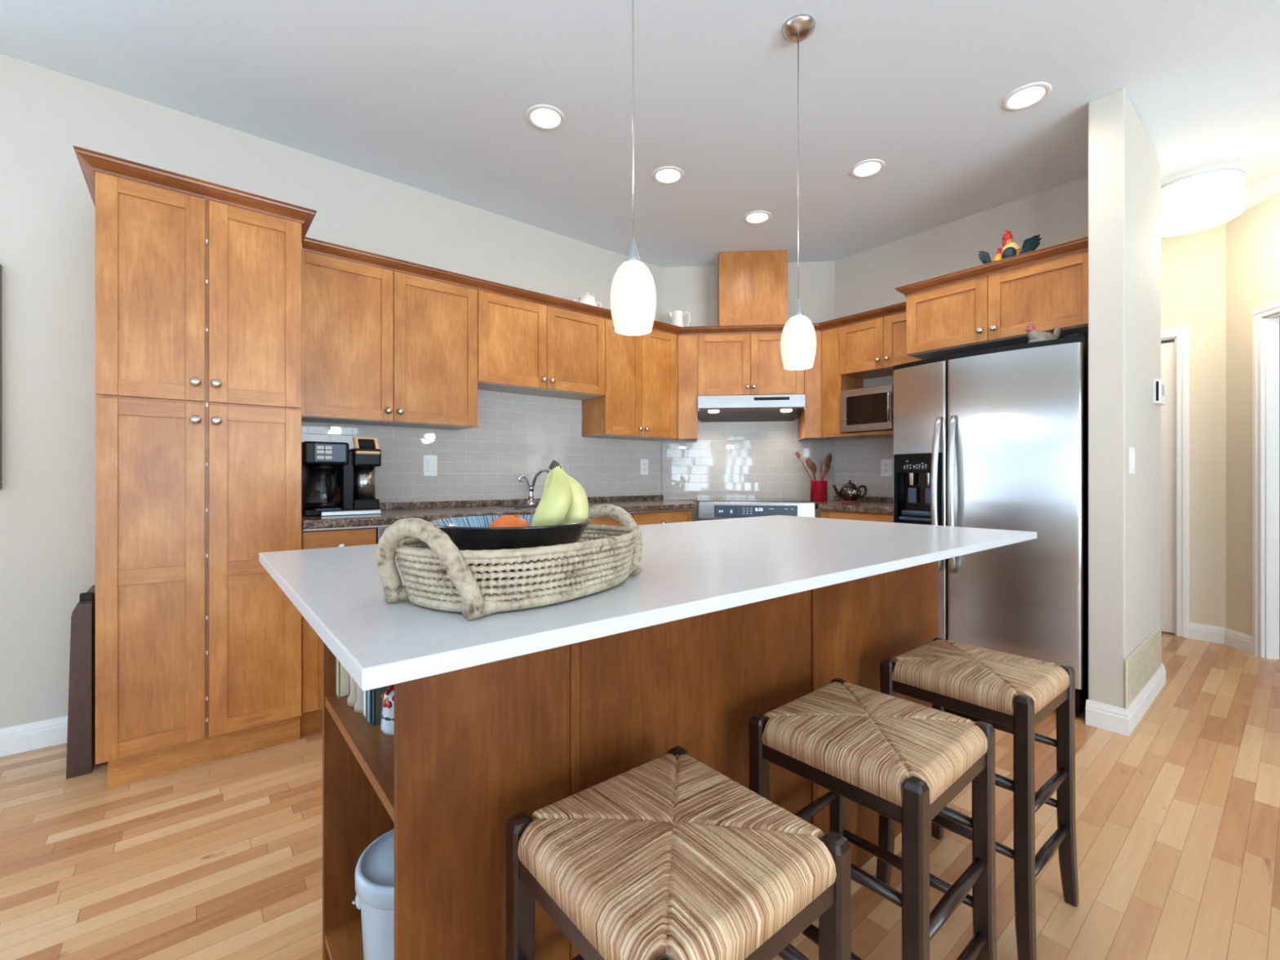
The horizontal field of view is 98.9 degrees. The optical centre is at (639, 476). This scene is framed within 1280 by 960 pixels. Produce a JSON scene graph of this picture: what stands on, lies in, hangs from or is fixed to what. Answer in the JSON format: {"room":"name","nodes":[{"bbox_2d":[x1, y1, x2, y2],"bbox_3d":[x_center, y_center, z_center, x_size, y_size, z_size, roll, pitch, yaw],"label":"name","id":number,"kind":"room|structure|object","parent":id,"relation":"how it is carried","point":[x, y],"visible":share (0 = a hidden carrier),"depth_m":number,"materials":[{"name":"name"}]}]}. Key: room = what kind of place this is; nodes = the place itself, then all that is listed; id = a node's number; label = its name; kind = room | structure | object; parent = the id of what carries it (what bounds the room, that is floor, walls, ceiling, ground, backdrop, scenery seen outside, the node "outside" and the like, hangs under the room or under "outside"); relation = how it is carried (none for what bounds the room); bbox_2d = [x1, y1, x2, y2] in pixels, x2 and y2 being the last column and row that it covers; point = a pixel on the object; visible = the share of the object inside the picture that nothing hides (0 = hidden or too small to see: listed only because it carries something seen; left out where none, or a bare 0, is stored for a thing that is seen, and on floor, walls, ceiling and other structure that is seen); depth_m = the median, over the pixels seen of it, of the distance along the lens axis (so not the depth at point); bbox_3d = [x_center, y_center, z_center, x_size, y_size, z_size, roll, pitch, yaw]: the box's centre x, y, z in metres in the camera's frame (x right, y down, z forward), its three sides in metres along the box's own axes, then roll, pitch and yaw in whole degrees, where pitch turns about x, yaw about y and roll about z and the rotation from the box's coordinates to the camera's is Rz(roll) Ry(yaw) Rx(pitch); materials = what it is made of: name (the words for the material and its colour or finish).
{"room":"kitchen","nodes":[
{"label":"kitchen","id":0,"kind":"room"},
{"bbox_2d":[0,53,662,728],"bbox_3d":[-0.912,-0.280,3.480,10.000,2.720,0.120,0,0,-39],"label":"wall","id":1,"kind":"structure","parent":0,"point":[47,210],"depth_m":2.25,"materials":[{"name":"beige paint"}]},
{"bbox_2d":[0,264,2,489],"bbox_3d":[-2.603,-0.385,1.995,0.362,0.870,0.035,0,0,-39],"label":"wall picture","id":2,"kind":"object","parent":1,"relation":"attached to","point":[1,266],"visible":1,"depth_m":2.11,"materials":[{"name":"brown wood"}]},
{"bbox_2d":[0,715,67,756],"bbox_3d":[-3.429,1.028,1.329,3.180,0.105,0.016,0,0,-39],"label":"baseboard","id":3,"kind":"structure","parent":1,"relation":"attached to","point":[29,736],"depth_m":2.16,"materials":[{"name":"white paint"}]},
{"bbox_2d":[301,249,477,430],"bbox_3d":[-1.321,-0.659,2.857,0.884,0.765,0.320,0,0,-39],"label":"upper cabinet","id":4,"kind":"object","parent":1,"relation":"attached to","point":[380,347],"visible":0.96,"depth_m":2.73,"materials":[{"name":"brown wood"}]},
{"bbox_2d":[301,389,661,502],"bbox_3d":[-0.797,-0.193,3.491,2.488,0.745,0.007,0,0,-39],"label":"tile backsplash","id":5,"kind":"structure","parent":1,"relation":"attached to","point":[515,435],"depth_m":3.43,"materials":[{"name":"grey tile"}]},
{"bbox_2d":[422,454,437,475],"bbox_3d":[-1.205,-0.065,3.146,0.078,0.120,0.012,0,0,-39],"label":"light switch","id":6,"kind":"object","parent":5,"relation":"attached to","point":[429,462],"visible":1,"depth_m":3.14,"materials":[{"name":"white plastic"}]},
{"bbox_2d":[640,458,648,475],"bbox_3d":[0.034,-0.075,4.163,0.075,0.120,0.009,0,0,-39],"label":"wall outlet","id":7,"kind":"object","parent":5,"relation":"attached to","point":[643,462],"visible":1,"depth_m":4.16,"materials":[{"name":"white plastic"}]},
{"bbox_2d":[477,289,604,399],"bbox_3d":[-0.643,-0.786,3.413,0.867,0.511,0.320,0,0,-39],"label":"upper cabinet","id":8,"kind":"object","parent":1,"relation":"attached to","point":[528,348],"visible":1,"depth_m":3.28,"materials":[{"name":"brown wood"}]},
{"bbox_2d":[573,292,601,307],"bbox_3d":[-0.341,-1.119,3.548,0.155,0.155,0.130,0,0,18],"label":"sugar bowl","id":9,"kind":"object","parent":8,"relation":"on","point":[587,299],"visible":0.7,"depth_m":3.50,"materials":[{"name":"white ceramic"}]},
{"bbox_2d":[582,318,677,440],"bbox_3d":[-0.056,-0.659,3.895,0.651,0.765,0.320,0,0,-39],"label":"upper cabinet","id":10,"kind":"object","parent":1,"relation":"attached to","point":[639,402],"visible":0.86,"depth_m":3.77,"materials":[{"name":"brown wood"}]},
{"bbox_2d":[668,310,690,338],"bbox_3d":[0.288,-1.138,4.080,0.138,0.192,0.116,0,0,-36],"label":"milk jug","id":11,"kind":"object","parent":10,"relation":"on","point":[677,316],"visible":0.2,"depth_m":4.04,"materials":[{"name":"white ceramic"}]},
{"bbox_2d":[662,396,834,500],"bbox_3d":[0.825,-0.223,4.220,1.309,0.805,0.007,0,0,6],"label":"tile backsplash","id":12,"kind":"structure","parent":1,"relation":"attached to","point":[755,459],"depth_m":4.22,"materials":[{"name":"grey tile"}]},
{"bbox_2d":[0,0,1279,267],"bbox_3d":[1.468,-1.680,0.576,10.000,0.080,7.630,0,0,-39],"label":"ceiling","id":13,"kind":"structure","parent":0,"point":[433,96],"depth_m":2.32,"materials":[{"name":"white paint"}]},
{"bbox_2d":[525,104,564,130],"bbox_3d":[-0.431,-1.637,2.498,0.176,0.007,0.176,0,0,-39],"label":"recessed light","id":14,"kind":"object","parent":13,"relation":"in","point":[543,117],"visible":1,"depth_m":2.49,"materials":[{"name":"white paint"}]},
{"bbox_2d":[610,0,656,335],"bbox_3d":[-0.018,-1.020,1.498,0.126,1.240,0.126,0,0,-39],"label":"pendant lamp","id":15,"kind":"object","parent":13,"relation":"hanging from","point":[633,291],"visible":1,"depth_m":1.45,"materials":[{"name":"white glass"}]},
{"bbox_2d":[652,165,684,184],"bbox_3d":[0.153,-1.637,2.976,0.176,0.007,0.176,0,0,-39],"label":"recessed light","id":16,"kind":"object","parent":13,"relation":"in","point":[669,175],"visible":1,"depth_m":2.97,"materials":[{"name":"white paint"}]},
{"bbox_2d":[742,210,771,224],"bbox_3d":[0.741,-1.637,3.458,0.176,0.007,0.176,0,0,-39],"label":"recessed light","id":17,"kind":"object","parent":13,"relation":"in","point":[755,217],"visible":1,"depth_m":3.46,"materials":[{"name":"white paint"}]},
{"bbox_2d":[780,13,816,369],"bbox_3d":[0.579,-1.020,2.000,0.126,1.240,0.126,0,0,-39],"label":"pendant lamp","id":18,"kind":"object","parent":13,"relation":"hanging from","point":[798,338],"visible":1,"depth_m":1.96,"materials":[{"name":"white glass"}]},
{"bbox_2d":[849,159,885,177],"bbox_3d":[1.209,-1.637,2.911,0.176,0.007,0.176,0,0,-39],"label":"recessed light","id":19,"kind":"object","parent":13,"relation":"in","point":[869,167],"visible":1,"depth_m":2.91,"materials":[{"name":"white paint"}]},
{"bbox_2d":[1001,81,1051,111],"bbox_3d":[1.666,-1.637,2.361,0.176,0.007,0.176,0,0,-39],"label":"recessed light","id":20,"kind":"object","parent":13,"relation":"in","point":[1028,95],"visible":1,"depth_m":2.35,"materials":[{"name":"white paint"}]},
{"bbox_2d":[1160,168,1244,236],"bbox_3d":[3.145,-1.544,3.120,0.410,0.192,0.410,0,0,-39],"label":"drum ceiling light","id":21,"kind":"object","parent":13,"relation":"attached to","point":[1202,201],"visible":0.8,"depth_m":2.99,"materials":[{"name":"white plastic"}]},
{"bbox_2d":[1160,204,1244,235],"bbox_3d":[3.145,-1.462,3.120,0.402,0.004,0.402,0,0,-39],"label":"diffuser","id":22,"kind":"object","parent":21,"relation":"attached to","point":[1191,218],"depth_m":3.08,"materials":[{"name":"white glass"}]},
{"bbox_2d":[0,618,1279,959],"bbox_3d":[1.468,1.110,0.576,10.000,0.060,7.630,0,0,-39],"label":"floor","id":23,"kind":"structure","parent":0,"point":[1178,816],"depth_m":1.56,"materials":[{"name":"brown wood"}]},
{"bbox_2d":[66,584,95,778],"bbox_3d":[-2.132,0.752,2.119,0.082,0.655,0.360,0,0,-39],"label":"folding tray table","id":24,"kind":"object","parent":23,"relation":"on","point":[81,736],"visible":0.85,"depth_m":1.98,"materials":[{"name":"brown wood"}]},
{"bbox_2d":[72,145,316,788],"bbox_3d":[-1.784,0.003,2.251,0.688,2.154,0.674,0,0,-39],"label":"pantry cabinet","id":25,"kind":"object","parent":23,"relation":"on","point":[198,300],"visible":0.98,"depth_m":2.00,"materials":[{"name":"brown wood"}]},
{"bbox_2d":[300,527,376,734],"bbox_3d":[-1.446,0.647,2.537,0.283,0.865,0.622,0,0,-39],"label":"base cabinet","id":26,"kind":"object","parent":23,"relation":"on","point":[311,717],"visible":0.27,"depth_m":2.27,"materials":[{"name":"brown wood"}]},
{"bbox_2d":[375,526,411,544],"bbox_3d":[-1.092,0.648,2.810,0.606,0.864,0.628,0,0,-39],"label":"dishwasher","id":27,"kind":"object","parent":23,"relation":"on","point":[380,531],"visible":0.02,"depth_m":2.42,"materials":[{"name":"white plastic"}]},
{"bbox_2d":[589,513,633,526],"bbox_3d":[-0.539,0.653,3.280,0.838,0.854,0.622,0,0,-39],"label":"base cabinet","id":28,"kind":"object","parent":23,"relation":"on","point":[602,520],"visible":0.02,"depth_m":3.20,"materials":[{"name":"brown wood"}]},
{"bbox_2d":[301,494,695,531],"bbox_3d":[-0.597,0.181,3.245,2.494,0.078,0.626,0,0,-39],"label":"countertop","id":29,"kind":"structure","parent":28,"relation":"on","point":[428,511],"depth_m":2.94,"materials":[{"name":"brown stone"}]},
{"bbox_2d":[301,436,381,516],"bbox_3d":[-1.449,-0.006,2.649,0.350,0.365,0.388,0,0,-39],"label":"coffee maker","id":30,"kind":"object","parent":29,"relation":"on","point":[337,479],"visible":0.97,"depth_m":2.54,"materials":[{"name":"black plastic"}]},
{"bbox_2d":[518,469,549,504],"bbox_3d":[-0.648,0.065,3.449,0.222,0.225,0.096,0,0,6],"label":"faucet","id":31,"kind":"object","parent":29,"relation":"on","point":[531,488],"visible":0.91,"depth_m":3.46,"materials":[{"name":"silver metal"}]},
{"bbox_2d":[484,502,613,510],"bbox_3d":[-0.532,0.258,3.300,0.670,0.170,0.410,0,0,-39],"label":"sink","id":32,"kind":"object","parent":29,"relation":"in","point":[516,507],"visible":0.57,"depth_m":3.34,"materials":[{"name":"silver metal"}]},
{"bbox_2d":[498,504,597,508],"bbox_3d":[-0.532,0.260,3.300,0.632,0.167,0.372,0,0,-39],"label":"basin","id":33,"kind":"object","parent":32,"relation":"in","point":[517,506],"depth_m":3.37,"materials":[{"name":"silver metal"}]},
{"bbox_2d":[322,560,937,959],"bbox_3d":[0.171,0.633,1.508,1.744,0.894,0.551,0,0,-39],"label":"kitchen island","id":34,"kind":"object","parent":23,"relation":"on","point":[470,750],"visible":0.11,"depth_m":0.98,"materials":[{"name":"brown wood"}]},
{"bbox_2d":[336,658,349,697],"bbox_3d":[-0.579,0.344,1.207,0.161,0.235,0.024,0,0,-39],"label":"book","id":35,"kind":"object","parent":34,"relation":"on","point":[342,675],"visible":0.13,"depth_m":1.15,"materials":[{"name":"beige paper"}]},
{"bbox_2d":[324,917,364,959],"bbox_3d":[-0.397,0.974,1.042,0.270,0.018,0.515,0,0,-39],"label":"shelf","id":36,"kind":"object","parent":34,"relation":"attached to","point":[343,938],"depth_m":1.14,"materials":[{"name":"brown wood"}]},
{"bbox_2d":[346,675,357,706],"bbox_3d":[-0.575,0.403,1.121,0.044,0.118,0.044,0,0,-39],"label":"bookend","id":37,"kind":"object","parent":34,"relation":"on","point":[352,699],"visible":0.21,"depth_m":1.10,"materials":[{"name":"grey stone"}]},
{"bbox_2d":[354,684,363,713],"bbox_3d":[-0.544,0.391,1.090,0.046,0.142,0.046,0,0,-39],"label":"bookend","id":38,"kind":"object","parent":34,"relation":"on","point":[358,706],"visible":0.2,"depth_m":1.07,"materials":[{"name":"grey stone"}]},
{"bbox_2d":[324,693,394,822],"bbox_3d":[-0.397,0.472,1.042,0.270,0.020,0.515,0,0,-39],"label":"shelf","id":39,"kind":"object","parent":34,"relation":"attached to","point":[374,749],"depth_m":0.95,"materials":[{"name":"brown wood"}]},
{"bbox_2d":[363,690,365,716],"bbox_3d":[-0.469,0.357,1.106,0.160,0.210,0.020,0,0,-39],"label":"book","id":40,"kind":"object","parent":34,"relation":"on","point":[364,692],"visible":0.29,"depth_m":1.06,"materials":[{"name":"beige paper"}]},
{"bbox_2d":[365,690,367,719],"bbox_3d":[-0.463,0.362,1.090,0.150,0.200,0.012,0,0,-39],"label":"book","id":41,"kind":"object","parent":34,"relation":"on","point":[366,691],"visible":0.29,"depth_m":1.04,"materials":[{"name":"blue paper"}]},
{"bbox_2d":[367,689,368,721],"bbox_3d":[-0.455,0.359,1.080,0.150,0.205,0.010,0,0,-39],"label":"book","id":42,"kind":"object","parent":34,"relation":"on","point":[368,690],"visible":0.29,"depth_m":1.03,"materials":[{"name":"beige paper"}]},
{"bbox_2d":[368,689,372,724],"bbox_3d":[-0.445,0.357,1.076,0.160,0.210,0.009,0,0,-39],"label":"book","id":43,"kind":"object","parent":34,"relation":"on","point":[370,691],"visible":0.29,"depth_m":1.02,"materials":[{"name":"blue paper"}]},
{"bbox_2d":[351,828,394,959],"bbox_3d":[-0.445,0.839,1.064,0.200,0.252,0.230,0,0,-39],"label":"pail","id":44,"kind":"object","parent":34,"relation":"on","point":[375,868],"visible":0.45,"depth_m":0.98,"materials":[{"name":"grey plastic"}]},
{"bbox_2d":[372,685,389,725],"bbox_3d":[-0.435,0.352,1.069,0.160,0.220,0.012,0,0,-39],"label":"book","id":45,"kind":"object","parent":34,"relation":"on","point":[377,706],"visible":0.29,"depth_m":1.02,"materials":[{"name":"green paper"}]},
{"bbox_2d":[380,684,394,735],"bbox_3d":[-0.440,0.417,1.015,0.076,0.089,0.078,0,0,-24],"label":"rooster","id":46,"kind":"object","parent":34,"relation":"on","point":[387,726],"visible":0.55,"depth_m":0.98,"materials":[{"name":"white ceramic"}]},
{"bbox_2d":[258,515,1036,691],"bbox_3d":[0.182,0.176,1.424,1.858,0.020,0.938,0,0,-39],"label":"island countertop","id":47,"kind":"structure","parent":34,"relation":"on","point":[690,569],"depth_m":0.84,"materials":[{"name":"white stone"}]},
{"bbox_2d":[375,504,643,620],"bbox_3d":[-0.167,0.108,0.822,0.272,0.116,0.415,0,0,33],"label":"woven basket","id":48,"kind":"object","parent":47,"relation":"on","point":[439,575],"visible":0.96,"depth_m":0.68,"materials":[{"name":"beige wicker"}]},
{"bbox_2d":[429,515,591,580],"bbox_3d":[-0.192,0.107,0.820,0.237,0.084,0.237,0,0,-39],"label":"fruit bowl","id":49,"kind":"object","parent":48,"relation":"in","point":[473,532],"visible":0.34,"depth_m":0.73,"materials":[{"name":"black metal"}]},
{"bbox_2d":[488,514,531,527],"bbox_3d":[-0.199,0.092,0.835,0.072,0.068,0.072,0,0,-39],"label":"orange","id":50,"kind":"object","parent":49,"relation":"in","point":[506,521],"visible":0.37,"depth_m":0.82,"materials":[{"name":"orange food"}]},
{"bbox_2d":[531,459,588,526],"bbox_3d":[-0.121,0.035,0.839,0.077,0.122,0.092,0,0,6],"label":"banana bunch","id":51,"kind":"object","parent":49,"relation":"in","point":[564,500],"visible":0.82,"depth_m":0.81,"materials":[{"name":"yellow food"}]},
{"bbox_2d":[632,510,691,524],"bbox_3d":[-0.024,0.647,3.702,0.490,0.865,0.622,0,0,-39],"label":"base cabinet","id":52,"kind":"object","parent":23,"relation":"on","point":[669,517],"visible":0.16,"depth_m":3.48,"materials":[{"name":"brown wood"}]},
{"bbox_2d":[505,746,850,959],"bbox_3d":[0.045,0.775,0.752,0.351,0.609,0.351,0,0,-39],"label":"bar stool","id":53,"kind":"object","parent":23,"relation":"on","point":[668,856],"visible":1,"depth_m":0.70,"materials":[{"name":"beige wicker"}]},
{"bbox_2d":[697,497,815,520],"bbox_3d":[0.790,0.611,3.870,0.764,0.899,0.697,0,0,6],"label":"oven range","id":54,"kind":"object","parent":23,"relation":"on","point":[708,508],"visible":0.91,"depth_m":3.59,"materials":[{"name":"grey metal"}]},
{"bbox_2d":[697,497,814,502],"bbox_3d":[0.795,0.168,3.920,0.764,0.014,0.596,0,0,6],"label":"cooktop","id":55,"kind":"object","parent":54,"relation":"in","point":[699,499],"depth_m":3.80,"materials":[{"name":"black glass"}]},
{"bbox_2d":[821,510,893,522],"bbox_3d":[1.550,0.647,3.526,0.622,0.865,0.515,0,0,-39],"label":"base cabinet","id":56,"kind":"object","parent":23,"relation":"on","point":[875,517],"visible":0.06,"depth_m":3.35,"materials":[{"name":"brown wood"}]},
{"bbox_2d":[814,495,893,513],"bbox_3d":[1.471,0.178,3.649,0.641,0.072,0.800,0,0,-39],"label":"countertop","id":57,"kind":"structure","parent":56,"relation":"on","point":[866,504],"depth_m":3.48,"materials":[{"name":"brown stone"}]},
{"bbox_2d":[809,480,827,501],"bbox_3d":[1.296,0.102,3.964,0.124,0.151,0.124,0,0,-39],"label":"utensil crock","id":58,"kind":"object","parent":57,"relation":"on","point":[818,489],"visible":0.91,"depth_m":3.92,"materials":[{"name":"red ceramic"}]},
{"bbox_2d":[795,451,813,480],"bbox_3d":[1.226,-0.011,3.964,0.208,0.351,0.011,0,0,0],"label":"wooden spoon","id":59,"kind":"object","parent":58,"relation":"in","point":[797,453],"visible":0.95,"depth_m":3.96,"materials":[{"name":"brown wood"}]},
{"bbox_2d":[805,457,816,480],"bbox_3d":[1.258,0.011,3.954,0.126,0.305,0.011,0,0,0],"label":"wooden turner","id":60,"kind":"object","parent":58,"relation":"in","point":[808,460],"visible":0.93,"depth_m":3.95,"materials":[{"name":"brown wood"}]},
{"bbox_2d":[812,462,817,479],"bbox_3d":[1.274,0.027,3.984,0.055,0.271,0.011,0,0,0],"label":"slotted spoon","id":61,"kind":"object","parent":58,"relation":"in","point":[815,469],"visible":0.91,"depth_m":3.98,"materials":[{"name":"brown wood"}]},
{"bbox_2d":[812,462,817,473],"bbox_3d":[1.267,-0.063,3.984,0.041,0.090,0.008,0,0,0],"label":"bowl","id":62,"kind":"object","parent":61,"relation":"on","point":[815,469],"depth_m":3.98,"materials":[{"name":"brown wood"}]},
{"bbox_2d":[821,453,831,480],"bbox_3d":[1.331,-0.005,3.964,0.120,0.337,0.011,0,0,0],"label":"wooden spoon","id":63,"kind":"object","parent":58,"relation":"in","point":[828,460],"visible":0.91,"depth_m":3.96,"materials":[{"name":"brown wood"}]},
{"bbox_2d":[824,453,831,467],"bbox_3d":[1.363,-0.119,3.964,0.054,0.108,0.008,0,0,0],"label":"bowl","id":64,"kind":"object","parent":63,"relation":"on","point":[828,460],"depth_m":3.96,"materials":[{"name":"brown wood"}]},
{"bbox_2d":[840,500,859,502],"bbox_3d":[1.462,0.172,3.809,0.124,0.010,0.124,0,0,-39],"label":"trivet","id":65,"kind":"object","parent":57,"relation":"on","point":[857,501],"visible":0.79,"depth_m":3.76,"materials":[{"name":"ceramic"}]},
{"bbox_2d":[832,480,867,501],"bbox_3d":[1.460,0.093,3.809,0.203,0.147,0.148,0,0,35],"label":"teapot","id":66,"kind":"object","parent":65,"relation":"on","point":[850,491],"visible":1,"depth_m":3.77,"materials":[{"name":"brown ceramic"}]},
{"bbox_2d":[848,489,858,496],"bbox_3d":[1.462,0.110,3.743,0.074,0.043,0.020,0,0,0],"label":"flower","id":67,"kind":"object","parent":66,"relation":"on","point":[851,492],"depth_m":3.74,"materials":[{"name":"white ceramic"}]},
{"bbox_2d":[748,677,997,959],"bbox_3d":[0.454,0.775,1.083,0.351,0.609,0.351,0,0,-40],"label":"bar stool","id":68,"kind":"object","parent":23,"relation":"on","point":[902,761],"visible":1,"depth_m":1.01,"materials":[{"name":"beige wicker"}]},
{"bbox_2d":[875,636,1079,959],"bbox_3d":[0.867,0.775,1.415,0.351,0.609,0.351,0,0,-38],"label":"bar stool","id":69,"kind":"object","parent":23,"relation":"on","point":[1011,693],"visible":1,"depth_m":1.33,"materials":[{"name":"brown wood"}]},
{"bbox_2d":[893,333,1088,714],"bbox_3d":[1.912,0.209,2.930,0.848,1.702,0.844,0,0,-39],"label":"refrigerator","id":70,"kind":"object","parent":23,"relation":"on","point":[997,437],"visible":0.78,"depth_m":2.59,"materials":[{"name":"silver metal"}]},
{"bbox_2d":[1024,323,1060,342],"bbox_3d":[1.918,-0.677,2.609,0.173,0.113,0.092,0,0,0],"label":"hen","id":71,"kind":"object","parent":70,"relation":"on","point":[1033,335],"visible":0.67,"depth_m":2.59,"materials":[{"name":"white ceramic"}]},
{"bbox_2d":[1085,662,1165,736],"bbox_3d":[2.164,1.028,2.854,0.927,0.105,0.729,0,0,-39],"label":"baseboard","id":72,"kind":"structure","parent":23,"relation":"on","point":[1100,715],"depth_m":2.36,"materials":[{"name":"white paint"}]},
{"bbox_2d":[662,261,834,521],"bbox_3d":[0.824,-0.280,4.224,0.930,2.720,0.930,0,0,-39],"label":"wall","id":73,"kind":"structure","parent":0,"point":[693,290],"depth_m":4.25,"materials":[{"name":"beige paint"}]},
{"bbox_2d":[678,331,825,440],"bbox_3d":[0.813,-0.660,4.071,1.050,0.764,0.294,0,0,6],"label":"upper cabinet","id":74,"kind":"object","parent":73,"relation":"attached to","point":[744,363],"visible":0.91,"depth_m":3.97,"materials":[{"name":"brown wood"}]},
{"bbox_2d":[302,236,906,334],"bbox_3d":[-0.045,-1.062,3.400,3.373,0.048,0.995,0,0,-16],"label":"crown molding","id":75,"kind":"structure","parent":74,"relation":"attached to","point":[311,245],"depth_m":3.20,"materials":[{"name":"brown wood"}]},
{"bbox_2d":[697,394,804,422],"bbox_3d":[0.811,-0.507,4.071,0.758,0.167,0.295,0,0,6],"label":"range hood","id":76,"kind":"object","parent":74,"relation":"attached to","point":[761,407],"visible":1,"depth_m":3.95,"materials":[{"name":"silver metal"}]},
{"bbox_2d":[780,408,791,412],"bbox_3d":[1.056,-0.477,3.950,0.080,0.006,0.064,0,-7,6],"label":"lamp","id":77,"kind":"object","parent":76,"relation":"attached to","point":[781,410],"depth_m":3.94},
{"bbox_2d":[717,249,787,325],"bbox_3d":[0.833,-1.341,4.088,0.490,0.597,0.240,0,0,6],"label":"chimney","id":78,"kind":"object","parent":74,"relation":"on","point":[753,285],"visible":0.68,"depth_m":3.97,"materials":[{"name":"brown wood"}]},
{"bbox_2d":[834,176,1088,439],"bbox_3d":[1.771,-0.280,3.921,0.150,2.720,2.600,0,0,-39],"label":"wall","id":79,"kind":"structure","parent":0,"point":[867,280],"depth_m":3.53,"materials":[{"name":"beige paint"}]},
{"bbox_2d":[834,436,893,497],"bbox_3d":[1.749,-0.050,3.822,0.007,0.460,0.856,0,0,-39],"label":"tile backsplash","id":80,"kind":"structure","parent":79,"relation":"attached to","point":[858,460],"depth_m":3.97,"materials":[{"name":"grey tile"}]},
{"bbox_2d":[880,459,892,476],"bbox_3d":[1.728,-0.062,3.837,0.009,0.120,0.078,0,0,-39],"label":"wall outlet","id":81,"kind":"object","parent":80,"relation":"attached to","point":[886,464],"visible":1,"depth_m":3.83,"materials":[{"name":"white plastic"}]},
{"bbox_2d":[822,311,922,438],"bbox_3d":[1.621,-0.660,3.708,0.332,0.764,0.698,0,0,-39],"label":"upper cabinet","id":82,"kind":"object","parent":79,"relation":"attached to","point":[853,353],"visible":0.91,"depth_m":3.73,"materials":[{"name":"brown wood"}]},
{"bbox_2d":[840,384,893,433],"bbox_3d":[1.647,-0.444,3.664,0.357,0.292,0.490,0,0,-39],"label":"microwave oven","id":83,"kind":"object","parent":82,"relation":"in","point":[869,409],"visible":0.62,"depth_m":3.60,"materials":[{"name":"grey metal"}]},
{"bbox_2d":[894,235,1088,359],"bbox_3d":[2.011,-0.907,3.034,0.595,0.393,0.920,0,0,-39],"label":"upper cabinet","id":84,"kind":"object","parent":79,"relation":"attached to","point":[992,304],"visible":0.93,"depth_m":2.83,"materials":[{"name":"brown wood"}]},
{"bbox_2d":[977,248,1002,263],"bbox_3d":[1.859,-1.137,2.898,0.135,0.153,0.072,0,0,0],"label":"figurine","id":85,"kind":"object","parent":84,"relation":"on","point":[984,257],"visible":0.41,"depth_m":2.89,"materials":[{"name":"multicoloured ceramic"}]},
{"bbox_2d":[1001,230,1041,259],"bbox_3d":[1.996,-1.177,2.867,0.206,0.234,0.110,0,0,0],"label":"rooster figurine","id":86,"kind":"object","parent":84,"relation":"on","point":[1011,248],"visible":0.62,"depth_m":2.85,"materials":[{"name":"multicoloured ceramic"}]},
{"bbox_2d":[1088,88,1160,708],"bbox_3d":[2.346,-0.280,2.632,0.895,2.720,0.123,0,0,-39],"label":"wall partition","id":87,"kind":"structure","parent":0,"point":[1124,166],"depth_m":2.38,"materials":[{"name":"beige paint"}]},
{"bbox_2d":[1128,447,1135,474],"bbox_3d":[2.143,-0.070,2.379,0.090,0.115,0.012,0,0,-39],"label":"light switch","id":88,"kind":"object","parent":87,"relation":"attached to","point":[1131,450],"visible":1,"depth_m":2.36,"materials":[{"name":"white plastic"}]},
{"bbox_2d":[1124,625,1161,709],"bbox_3d":[2.363,0.870,2.560,0.840,0.210,0.012,0,0,-39],"label":"air vent","id":89,"kind":"object","parent":87,"relation":"in","point":[1141,664],"visible":1,"depth_m":2.49,"materials":[{"name":"beige metal"}]},
{"bbox_2d":[1152,378,1165,405],"bbox_3d":[2.608,-0.423,2.748,0.152,0.120,0.031,0,0,-39],"label":"thermostat","id":90,"kind":"object","parent":87,"relation":"attached to","point":[1158,385],"visible":1,"depth_m":2.71,"materials":[{"name":"white plastic"}]},
{"bbox_2d":[1160,222,1226,627],"bbox_3d":[2.922,-0.280,4.686,0.120,2.720,2.875,0,0,-39],"label":"wall","id":91,"kind":"structure","parent":0,"point":[1193,264],"depth_m":3.61,"materials":[{"name":"beige paint"}]},
{"bbox_2d":[1160,342,1174,633],"bbox_3d":[3.419,0.074,4.039,0.041,1.988,0.777,0,0,-39],"label":"door","id":92,"kind":"structure","parent":91,"relation":"in","point":[1167,349],"depth_m":3.76,"materials":[{"name":"white paint"}]},
{"bbox_2d":[1160,325,1189,638],"bbox_3d":[3.431,0.035,4.049,0.140,2.090,0.909,0,0,-39],"label":"trim","id":93,"kind":"structure","parent":91,"relation":"attached to","point":[1180,335],"depth_m":3.68,"materials":[{"name":"white paint"}]},
{"bbox_2d":[1188,622,1252,654],"bbox_3d":[3.743,1.028,3.498,0.098,0.105,0.351,0,0,-9],"label":"baseboard","id":94,"kind":"structure","parent":91,"relation":"attached to","point":[1237,640],"depth_m":3.54,"materials":[{"name":"white paint"}]},
{"bbox_2d":[1160,318,1279,618],"bbox_3d":[5.303,-0.280,3.705,0.100,2.720,7.410,0,0,-39],"label":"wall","id":95,"kind":"structure","parent":0,"point":[1279,318],"depth_m":4.16,"materials":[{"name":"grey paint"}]},
{"bbox_2d":[1226,193,1279,635],"bbox_3d":[3.617,-0.280,2.677,0.055,2.720,1.750,0,0,13],"label":"wall","id":96,"kind":"structure","parent":0,"point":[1252,237],"depth_m":3.42,"materials":[{"name":"beige paint"}]},
{"bbox_2d":[1252,301,1279,659],"bbox_3d":[3.644,0.035,2.838,0.083,2.090,0.980,0,0,13],"label":"trim","id":97,"kind":"structure","parent":96,"relation":"attached to","point":[1265,322],"depth_m":3.25,"materials":[{"name":"white paint"}]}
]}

